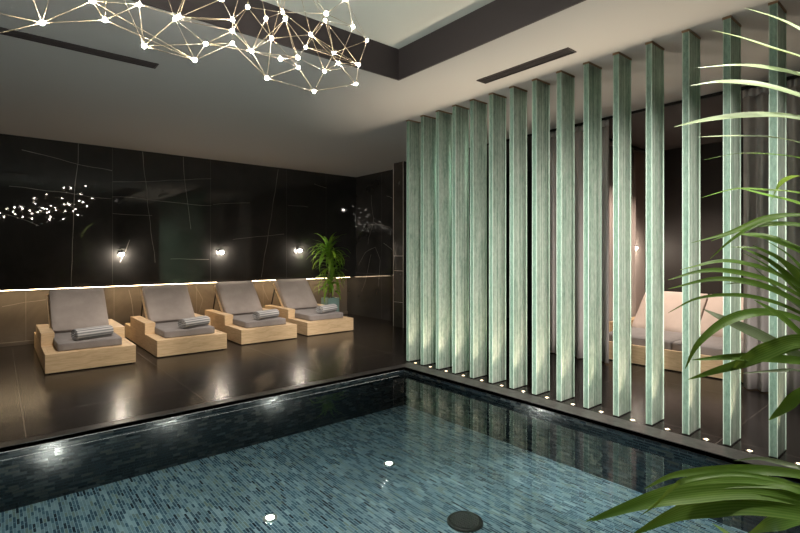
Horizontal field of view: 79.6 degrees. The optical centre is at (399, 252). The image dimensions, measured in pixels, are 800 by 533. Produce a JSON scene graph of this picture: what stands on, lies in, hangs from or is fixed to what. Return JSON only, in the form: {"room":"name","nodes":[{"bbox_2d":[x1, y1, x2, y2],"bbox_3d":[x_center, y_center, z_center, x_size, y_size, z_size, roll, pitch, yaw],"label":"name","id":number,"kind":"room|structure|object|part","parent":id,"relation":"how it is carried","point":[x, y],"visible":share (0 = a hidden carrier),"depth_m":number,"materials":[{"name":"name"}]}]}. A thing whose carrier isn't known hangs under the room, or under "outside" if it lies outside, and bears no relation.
{"room":"indoor spa pool","nodes":[
{"label":"indoor spa pool","id":0,"kind":"room"},
{"bbox_2d":[0,277,346,342],"bbox_3d":[-4.250,0.882,7.359,8.150,0.815,0.101,0,0,-40],"label":"wall","id":1,"kind":"structure","parent":0,"point":[21,311],"depth_m":7.26,"materials":[{"name":"wood"}]},
{"bbox_2d":[0,311,347,346],"bbox_3d":[-4.208,1.225,7.310,8.150,0.050,0.030,0,0,-40],"label":"baseboard","id":2,"kind":"structure","parent":1,"relation":"attached to","point":[343,312],"depth_m":6.50,"materials":[{"name":"stone"}]},
{"bbox_2d":[0,134,355,289],"bbox_3d":[-4.147,-0.539,7.237,8.150,2.028,0.421,0,0,-40],"label":"wall","id":3,"kind":"structure","parent":0,"point":[68,209],"depth_m":7.29,"materials":[{"name":"black stone"}]},
{"bbox_2d":[0,277,345,290],"bbox_3d":[-4.086,0.483,7.172,8.000,0.019,0.060,0,0,-40],"label":"led strip","id":4,"kind":"object","parent":3,"relation":"attached to","point":[336,277],"visible":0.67,"depth_m":7.16,"materials":[{"name":"white plastic"}]},
{"bbox_2d":[321,297,338,311],"bbox_3d":[-1.285,1.035,8.843,0.244,0.430,0.244,0,0,-40],"label":"pot","id":5,"kind":"object","parent":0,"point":[328,300],"depth_m":8.77,"materials":[{"name":"teal"}]},
{"bbox_2d":[347,170,392,320],"bbox_3d":[-0.445,-0.130,9.280,0.151,2.840,2.050,0,0,-40],"label":"wall","id":6,"kind":"structure","parent":0,"point":[369,293],"depth_m":9.24,"materials":[{"name":"black stone"}]},
{"bbox_2d":[263,0,493,48],"bbox_3d":[-0.386,-1.830,1.028,4.770,0.060,4.510,0,0,-40],"label":"ceiling","id":7,"kind":"structure","parent":0,"point":[397,24],"depth_m":3.62,"materials":[{"name":"grey paint"}]},
{"bbox_2d":[0,0,367,92],"bbox_3d":[-1.064,-1.247,1.825,2.798,1.105,0.980,0,0,-40],"label":"chandelier","id":8,"kind":"object","parent":7,"relation":"hanging from","point":[179,16],"visible":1,"depth_m":2.17,"materials":[{"name":"white"}]},
{"bbox_3d":[-1.198,-0.869,1.730,0.149,0.124,0.002,0,0,-36],"label":"rod","id":9,"kind":"part","parent":8,"relation":"part of","materials":[{"name":"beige metal"}]},
{"bbox_3d":[-1.185,-0.843,1.747,0.191,0.072,0.002,0,0,-40],"label":"rod","id":10,"kind":"part","parent":8,"relation":"part of","materials":[{"name":"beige metal"}]},
{"bbox_3d":[-1.026,-0.928,1.804,0.143,0.224,0.119,0,0,-40],"label":"rod","id":11,"kind":"part","parent":8,"relation":"part of","materials":[{"name":"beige metal"}]},
{"bbox_3d":[-0.990,-0.861,1.871,0.353,0.141,0.042,0,0,-40],"label":"rod","id":12,"kind":"part","parent":8,"relation":"part of","materials":[{"name":"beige metal"}]},
{"bbox_3d":[-0.977,-0.835,1.889,0.314,0.088,0.002,0,0,-31],"label":"rod","id":13,"kind":"part","parent":8,"relation":"part of","materials":[{"name":"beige metal"}]},
{"bbox_3d":[-0.939,-0.875,2.019,0.002,0.119,0.288,0,0,30],"label":"rod","id":14,"kind":"part","parent":8,"relation":"part of","materials":[{"name":"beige metal"}]},
{"bbox_3d":[-1.109,-1.161,1.788,2.669,0.919,0.966,0,0,-40],"label":"rod","id":15,"kind":"part","parent":8,"relation":"part of","materials":[{"name":"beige metal"}]},
{"bbox_3d":[-0.862,-1.022,2.021,0.025,0.191,0.682,0,0,-40],"label":"rod","id":16,"kind":"part","parent":8,"relation":"part of","materials":[{"name":"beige metal"}]},
{"bbox_3d":[-0.922,-1.070,2.250,0.183,0.094,0.254,0,0,-40],"label":"rod","id":17,"kind":"part","parent":8,"relation":"part of","materials":[{"name":"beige metal"}]},
{"bbox_3d":[-0.831,-1.010,2.064,0.235,0.074,0.034,0,0,-40],"label":"rod","id":18,"kind":"part","parent":8,"relation":"part of","materials":[{"name":"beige metal"}]},
{"bbox_3d":[-0.912,-1.081,2.220,0.351,0.072,0.002,0,0,23],"label":"rod","id":19,"kind":"part","parent":8,"relation":"part of","materials":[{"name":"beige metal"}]},
{"bbox_3d":[-0.706,-0.903,2.247,0.065,0.225,0.252,0,0,-40],"label":"rod","id":20,"kind":"part","parent":8,"relation":"part of","materials":[{"name":"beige metal"}]},
{"bbox_2d":[0,314,799,532],"bbox_3d":[-0.232,1.510,4.127,10.150,0.520,10.020,0,0,-40],"label":"floor","id":21,"kind":"structure","parent":0,"point":[313,459],"depth_m":3.72,"materials":[{"name":"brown tile"}]},
{"bbox_2d":[34,288,135,373],"bbox_3d":[-3.920,0.854,5.901,0.830,0.792,1.880,0,0,-40],"label":"sun lounger","id":22,"kind":"object","parent":21,"relation":"on","point":[68,309],"visible":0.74,"depth_m":5.49,"materials":[{"name":"brown wood"}]},
{"bbox_3d":[-4.267,0.976,5.766,0.125,0.141,0.880,0,0,-40],"label":"armrest","id":23,"kind":"part","parent":22,"relation":"part of","materials":[{"name":"brown wood"}]},
{"bbox_2d":[49,288,108,333],"bbox_3d":[-4.043,0.720,6.048,0.585,0.525,0.498,0,0,-40],"label":"cushion","id":24,"kind":"object","parent":22,"relation":"on","point":[69,309],"depth_m":6.00,"materials":[{"name":"beige fabric"}]},
{"bbox_3d":[-3.663,1.000,5.594,0.600,0.095,0.860,0,0,-40],"label":"seat mattress","id":25,"kind":"part","parent":22,"relation":"part of","materials":[{"name":"grey fabric"}]},
{"bbox_2d":[71,325,113,340],"bbox_3d":[-3.450,0.891,5.389,0.148,0.121,0.380,0,0,30],"label":"rolled towel","id":26,"kind":"object","parent":22,"relation":"on","point":[105,330],"visible":1,"depth_m":5.33,"materials":[{"name":"white fabric"}]},
{"bbox_3d":[-3.727,0.976,6.219,0.125,0.141,0.880,0,0,-40],"label":"armrest","id":27,"kind":"part","parent":22,"relation":"part of","materials":[{"name":"brown wood"}]},
{"bbox_2d":[125,284,226,356],"bbox_3d":[-3.170,0.854,6.687,0.830,0.792,1.880,0,0,-40],"label":"sun lounger","id":28,"kind":"object","parent":21,"relation":"on","point":[159,333],"visible":0.83,"depth_m":6.32,"materials":[{"name":"brown wood"}]},
{"bbox_3d":[-3.517,0.976,6.552,0.125,0.141,0.880,0,0,-40],"label":"armrest","id":29,"kind":"part","parent":28,"relation":"part of","materials":[{"name":"brown wood"}]},
{"bbox_2d":[142,284,194,322],"bbox_3d":[-3.293,0.720,6.834,0.585,0.525,0.498,0,0,-40],"label":"cushion","id":30,"kind":"object","parent":28,"relation":"on","point":[167,303],"depth_m":6.77,"materials":[{"name":"beige fabric"}]},
{"bbox_3d":[-2.913,1.000,6.380,0.600,0.095,0.860,0,0,-40],"label":"seat mattress","id":31,"kind":"part","parent":28,"relation":"part of","materials":[{"name":"grey fabric"}]},
{"bbox_2d":[178,316,209,328],"bbox_3d":[-2.661,0.891,6.208,0.148,0.121,0.380,0,0,26],"label":"rolled towel","id":32,"kind":"object","parent":28,"relation":"on","point":[184,323],"visible":1,"depth_m":6.13,"materials":[{"name":"white fabric"}]},
{"bbox_2d":[0,365,403,451],"bbox_3d":[-2.289,1.262,3.366,6.020,0.030,0.100,0,0,-40],"label":"trim","id":33,"kind":"structure","parent":21,"relation":"on","point":[270,392],"depth_m":3.80,"materials":[{"name":"black stone"}]},
{"bbox_2d":[1,371,396,452],"bbox_3d":[-1.841,1.280,3.687,4.800,0.005,0.012,0,0,-40],"label":"led strip","id":34,"kind":"object","parent":33,"relation":"attached to","point":[395,371],"visible":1,"depth_m":3.75,"materials":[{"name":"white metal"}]},
{"bbox_2d":[205,281,296,344],"bbox_3d":[-2.430,0.854,7.478,0.830,0.792,1.880,0,0,-40],"label":"sun lounger","id":35,"kind":"object","parent":21,"relation":"on","point":[238,301],"visible":0.89,"depth_m":7.07,"materials":[{"name":"brown wood"}]},
{"bbox_3d":[-2.777,0.976,7.343,0.125,0.141,0.880,0,0,-40],"label":"armrest","id":36,"kind":"part","parent":35,"relation":"part of","materials":[{"name":"brown wood"}]},
{"bbox_2d":[216,281,262,315],"bbox_3d":[-2.553,0.720,7.624,0.585,0.525,0.498,0,0,-40],"label":"cushion","id":37,"kind":"object","parent":35,"relation":"on","point":[236,298],"depth_m":7.55,"materials":[{"name":"beige fabric"}]},
{"bbox_3d":[-2.173,1.000,7.171,0.600,0.095,0.860,0,0,-40],"label":"seat mattress","id":38,"kind":"part","parent":35,"relation":"part of","materials":[{"name":"grey fabric"}]},
{"bbox_2d":[253,309,278,319],"bbox_3d":[-1.944,0.891,6.979,0.148,0.121,0.380,0,0,30],"label":"rolled towel","id":39,"kind":"object","parent":35,"relation":"on","point":[265,314],"visible":1,"depth_m":6.90,"materials":[{"name":"white fabric"}]},
{"bbox_2d":[262,513,277,521],"bbox_3d":[-0.817,1.664,3.018,0.092,0.012,0.092,0,0,-40],"label":"pool light","id":40,"kind":"object","parent":21,"relation":"on","point":[270,517],"visible":1,"depth_m":3.01,"materials":[{"name":"silver metal"}]},
{"bbox_2d":[265,279,352,335],"bbox_3d":[-1.673,0.854,8.178,0.830,0.792,1.880,0,0,-40],"label":"sun lounger","id":41,"kind":"object","parent":21,"relation":"on","point":[297,300],"visible":0.89,"depth_m":7.77,"materials":[{"name":"brown wood"}]},
{"bbox_3d":[-2.020,0.976,8.043,0.125,0.141,0.880,0,0,-40],"label":"armrest","id":42,"kind":"part","parent":41,"relation":"part of","materials":[{"name":"brown wood"}]},
{"bbox_2d":[275,279,317,309],"bbox_3d":[-1.796,0.720,8.325,0.585,0.525,0.498,0,0,-40],"label":"cushion","id":43,"kind":"object","parent":41,"relation":"on","point":[296,294],"depth_m":8.26,"materials":[{"name":"beige fabric"}]},
{"bbox_3d":[-1.416,1.000,7.871,0.600,0.095,0.860,0,0,-40],"label":"seat mattress","id":44,"kind":"part","parent":41,"relation":"part of","materials":[{"name":"grey fabric"}]},
{"bbox_2d":[316,304,337,313],"bbox_3d":[-1.172,0.891,7.692,0.148,0.121,0.380,0,0,28],"label":"rolled towel","id":45,"kind":"object","parent":41,"relation":"on","point":[330,307],"visible":1,"depth_m":7.59,"materials":[{"name":"white fabric"}]},
{"bbox_2d":[308,232,348,311],"bbox_3d":[-1.331,0.435,8.812,0.789,1.629,0.767,0,0,19],"label":"dracaena","id":46,"kind":"object","parent":21,"relation":"on","point":[327,250],"visible":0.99,"depth_m":8.78,"materials":[{"name":"green plant"}]},
{"bbox_3d":[-1.279,0.646,8.818,0.594,0.518,0.610,0,0,-40],"label":"crown","id":47,"kind":"part","parent":46,"relation":"part of","materials":[{"name":"green plant"}]},
{"bbox_3d":[-1.292,-0.005,8.818,0.845,0.749,0.772,0,0,-40],"label":"crown","id":48,"kind":"part","parent":46,"relation":"part of","materials":[{"name":"green plant"}]},
{"bbox_3d":[-1.288,0.435,8.860,0.037,0.871,0.104,0,0,32],"label":"stem","id":49,"kind":"part","parent":46,"relation":"part of","materials":[{"name":"brown"}]},
{"bbox_3d":[-1.268,0.321,8.864,0.646,0.795,0.644,0,0,28],"label":"crown","id":50,"kind":"part","parent":46,"relation":"part of","materials":[{"name":"green plant"}]},
{"bbox_2d":[383,461,394,466],"bbox_3d":[-0.087,1.664,3.794,0.092,0.012,0.092,0,0,-40],"label":"pool light","id":51,"kind":"object","parent":21,"relation":"on","point":[386,463],"visible":1,"depth_m":3.78,"materials":[{"name":"silver metal"}]},
{"bbox_2d":[406,120,420,361],"bbox_3d":[0.169,-0.140,5.589,0.213,2.780,0.050,0,0,-40],"label":"slat","id":52,"kind":"object","parent":21,"relation":"on","point":[413,127],"visible":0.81,"depth_m":5.57,"materials":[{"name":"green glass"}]},
{"bbox_2d":[420,115,435,365],"bbox_3d":[0.324,-0.140,5.403,0.213,2.780,0.050,0,0,-40],"label":"slat","id":53,"kind":"object","parent":21,"relation":"on","point":[428,124],"visible":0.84,"depth_m":5.38,"materials":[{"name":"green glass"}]},
{"bbox_2d":[436,110,451,369],"bbox_3d":[0.480,-0.140,5.217,0.213,2.780,0.050,0,0,-40],"label":"slat","id":54,"kind":"object","parent":21,"relation":"on","point":[443,119],"visible":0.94,"depth_m":5.19,"materials":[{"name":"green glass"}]},
{"bbox_2d":[452,104,468,373],"bbox_3d":[0.636,-0.140,5.032,0.213,2.780,0.050,0,0,-40],"label":"slat","id":55,"kind":"object","parent":21,"relation":"on","point":[460,114],"visible":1,"depth_m":5.00,"materials":[{"name":"green wood"}]},
{"bbox_2d":[447,511,482,531],"bbox_3d":[0.403,1.659,2.973,0.224,0.019,0.224,0,0,-40],"label":"drain","id":56,"kind":"object","parent":21,"relation":"on","point":[462,521],"visible":1,"depth_m":2.95,"materials":[{"name":"black metal"}]},
{"bbox_2d":[469,99,486,378],"bbox_3d":[0.792,-0.140,4.846,0.213,2.780,0.050,0,0,-40],"label":"slat","id":57,"kind":"object","parent":21,"relation":"on","point":[478,109],"visible":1,"depth_m":4.83,"materials":[{"name":"green wood"}]},
{"bbox_2d":[489,92,506,383],"bbox_3d":[0.948,-0.140,4.660,0.213,2.780,0.050,0,0,-40],"label":"slat","id":58,"kind":"object","parent":21,"relation":"on","point":[497,103],"visible":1,"depth_m":4.65,"materials":[{"name":"green wood"}]},
{"bbox_2d":[509,86,526,389],"bbox_3d":[1.104,-0.140,4.474,0.213,2.780,0.050,0,0,-40],"label":"slat","id":59,"kind":"object","parent":21,"relation":"on","point":[518,96],"visible":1,"depth_m":4.45,"materials":[{"name":"green wood"}]},
{"bbox_2d":[532,78,549,395],"bbox_3d":[1.260,-0.140,4.288,0.213,2.780,0.050,0,0,-40],"label":"slat","id":60,"kind":"object","parent":21,"relation":"on","point":[540,89],"visible":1,"depth_m":4.25,"materials":[{"name":"green wood"}]},
{"bbox_2d":[556,70,574,401],"bbox_3d":[1.415,-0.140,4.103,0.213,2.780,0.050,0,0,-40],"label":"slat","id":61,"kind":"object","parent":21,"relation":"on","point":[565,81],"visible":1,"depth_m":4.09,"materials":[{"name":"green wood"}]},
{"bbox_2d":[583,61,601,409],"bbox_3d":[1.571,-0.140,3.917,0.213,2.780,0.050,0,0,-40],"label":"slat","id":62,"kind":"object","parent":21,"relation":"on","point":[592,72],"visible":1,"depth_m":3.91,"materials":[{"name":"green wood"}]},
{"bbox_2d":[400,363,799,482],"bbox_3d":[1.255,1.262,3.957,0.170,0.032,3.750,0,0,-40],"label":"trim","id":63,"kind":"structure","parent":21,"relation":"on","point":[727,452],"depth_m":3.55,"materials":[{"name":"grey stone"}]},
{"bbox_2d":[612,52,631,416],"bbox_3d":[1.727,-0.140,3.731,0.213,2.780,0.050,0,0,-40],"label":"slat","id":64,"kind":"object","parent":21,"relation":"on","point":[621,62],"visible":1,"depth_m":3.69,"materials":[{"name":"green wood"}]},
{"bbox_2d":[645,41,663,425],"bbox_3d":[1.883,-0.140,3.545,0.213,2.780,0.050,0,0,-40],"label":"slat","id":65,"kind":"object","parent":21,"relation":"on","point":[654,52],"visible":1,"depth_m":3.53,"materials":[{"name":"green wood"}]},
{"bbox_2d":[609,291,743,382],"bbox_3d":[3.574,0.880,5.767,1.950,0.740,1.840,0,0,-40],"label":"daybed","id":66,"kind":"object","parent":21,"relation":"on","point":[713,346],"visible":0.33,"depth_m":5.59,"materials":[{"name":"brown wood"}]},
{"bbox_3d":[3.087,0.963,6.480,0.880,0.146,0.120,0,0,-40],"label":"armrest","id":67,"kind":"part","parent":66,"relation":"part of","materials":[{"name":"brown wood"}]},
{"bbox_3d":[3.009,1.038,5.795,0.780,0.167,0.755,0,0,-40],"label":"seat mattress","id":68,"kind":"part","parent":66,"relation":"part of","materials":[{"name":"grey fabric"}]},
{"bbox_2d":[631,291,707,332],"bbox_3d":[3.472,0.773,6.184,0.526,0.526,0.755,0,0,-40],"label":"cushion","id":69,"kind":"object","parent":66,"relation":"on","point":[673,319],"depth_m":6.14,"materials":[{"name":"fabric"}]},
{"bbox_3d":[3.504,1.038,5.205,0.780,0.167,0.755,0,0,-40],"label":"seat mattress","id":70,"kind":"part","parent":66,"relation":"part of","materials":[{"name":"grey fabric"}]},
{"bbox_2d":[700,297,743,339],"bbox_3d":[3.967,0.773,5.594,0.526,0.526,0.755,0,0,-40],"label":"cushion","id":71,"kind":"object","parent":66,"relation":"on","point":[714,304],"depth_m":5.78,"materials":[{"name":"fabric"}]},
{"bbox_2d":[681,29,700,435],"bbox_3d":[2.039,-0.140,3.360,0.213,2.780,0.050,0,0,-40],"label":"slat","id":72,"kind":"object","parent":21,"relation":"on","point":[690,55],"visible":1,"depth_m":3.33,"materials":[{"name":"green wood"}]},
{"bbox_2d":[586,9,799,532],"bbox_3d":[1.211,0.189,1.385,1.548,2.122,0.716,0,0,-12],"label":"areca palm","id":73,"kind":"object","parent":21,"relation":"on","point":[718,491],"visible":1,"depth_m":1.31,"materials":[{"name":"green plant"}]},
{"bbox_2d":[722,15,740,446],"bbox_3d":[2.195,-0.140,3.174,0.213,2.780,0.050,0,0,-40],"label":"slat","id":74,"kind":"object","parent":21,"relation":"on","point":[731,44],"visible":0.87,"depth_m":3.14,"materials":[{"name":"green wood"}]},
{"bbox_2d":[768,0,786,458],"bbox_3d":[2.351,-0.140,2.988,0.213,2.780,0.050,0,0,-40],"label":"slat","id":75,"kind":"object","parent":21,"relation":"on","point":[777,163],"visible":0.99,"depth_m":2.93,"materials":[{"name":"green wood"}]},
{"bbox_2d":[0,0,799,176],"bbox_3d":[-0.264,-1.574,4.165,10.150,0.112,10.120,0,0,-40],"label":"ceiling","id":76,"kind":"structure","parent":0,"point":[219,105],"depth_m":4.31,"materials":[{"name":"grey paint"}]},
{"bbox_2d":[0,27,158,68],"bbox_3d":[-2.985,-1.527,3.091,2.601,0.008,0.120,0,0,-40],"label":"ceiling vent","id":77,"kind":"object","parent":76,"relation":"in","point":[17,34],"visible":1,"depth_m":3.57,"materials":[{"name":"black metal"}]},
{"bbox_2d":[132,0,585,80],"bbox_3d":[-0.386,-1.665,1.028,4.732,0.271,4.472,0,0,-40],"label":"ceiling recess","id":78,"kind":"structure","parent":76,"relation":"attached to","point":[496,19],"depth_m":3.56,"materials":[{"name":"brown paint"}]},
{"bbox_2d":[476,47,576,83],"bbox_3d":[1.009,-1.527,3.947,0.120,0.008,0.890,0,0,-40],"label":"ceiling vent","id":79,"kind":"object","parent":76,"relation":"in","point":[567,51],"visible":1,"depth_m":3.90,"materials":[{"name":"black metal"}]},
{"bbox_2d":[412,75,799,160],"bbox_3d":[2.597,-1.516,5.103,0.040,0.028,7.680,0,0,-40],"label":"track","id":80,"kind":"object","parent":76,"relation":"attached to","point":[792,77],"visible":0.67,"depth_m":4.84,"materials":[{"name":"black metal"}]},
{"bbox_2d":[547,119,608,362],"bbox_3d":[2.052,-0.132,5.749,0.082,2.739,0.937,0,0,-40],"label":"wall","id":81,"kind":"structure","parent":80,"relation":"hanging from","point":[579,130],"depth_m":5.65,"materials":[{"name":"black"}]},
{"bbox_2d":[742,78,799,393],"bbox_3d":[3.793,-0.131,3.679,0.088,2.739,1.967,0,0,-40],"label":"curtain","id":82,"kind":"object","parent":80,"relation":"hanging from","point":[755,166],"visible":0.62,"depth_m":4.29,"materials":[{"name":"grey fabric"}]},
{"bbox_2d":[609,138,645,151],"bbox_3d":[3.102,-1.508,6.649,1.700,0.023,0.040,0,0,-40],"label":"track","id":83,"kind":"object","parent":76,"relation":"attached to","point":[610,139],"visible":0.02,"depth_m":6.88,"materials":[{"name":"black metal"}]},
{"bbox_2d":[609,140,635,320],"bbox_3d":[2.910,-0.129,6.489,1.101,2.735,0.063,0,0,-39],"label":"curtain","id":84,"kind":"object","parent":83,"relation":"hanging from","point":[633,177],"visible":0.16,"depth_m":6.76,"materials":[{"name":"white fabric"}]},
{"bbox_2d":[393,161,488,327],"bbox_3d":[0.932,-0.130,8.915,2.511,2.840,0.280,0,0,-40],"label":"wall pier","id":85,"kind":"object","parent":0,"point":[400,227],"visible":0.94,"depth_m":8.11,"materials":[{"name":"stone"}]},
{"bbox_2d":[504,138,742,320],"bbox_3d":[4.376,-0.130,6.609,0.100,2.840,7.900,0,0,-40],"label":"wall","id":86,"kind":"structure","parent":0,"point":[711,170],"depth_m":6.92,"materials":[{"name":"stone"}]},
{"bbox_2d":[634,150,644,312],"bbox_3d":[3.005,-0.140,6.764,1.800,2.780,0.100,0,0,-40],"label":"wall partition","id":87,"kind":"structure","parent":0,"point":[639,156],"depth_m":7.21,"materials":[{"name":"beige paint"}]}
]}

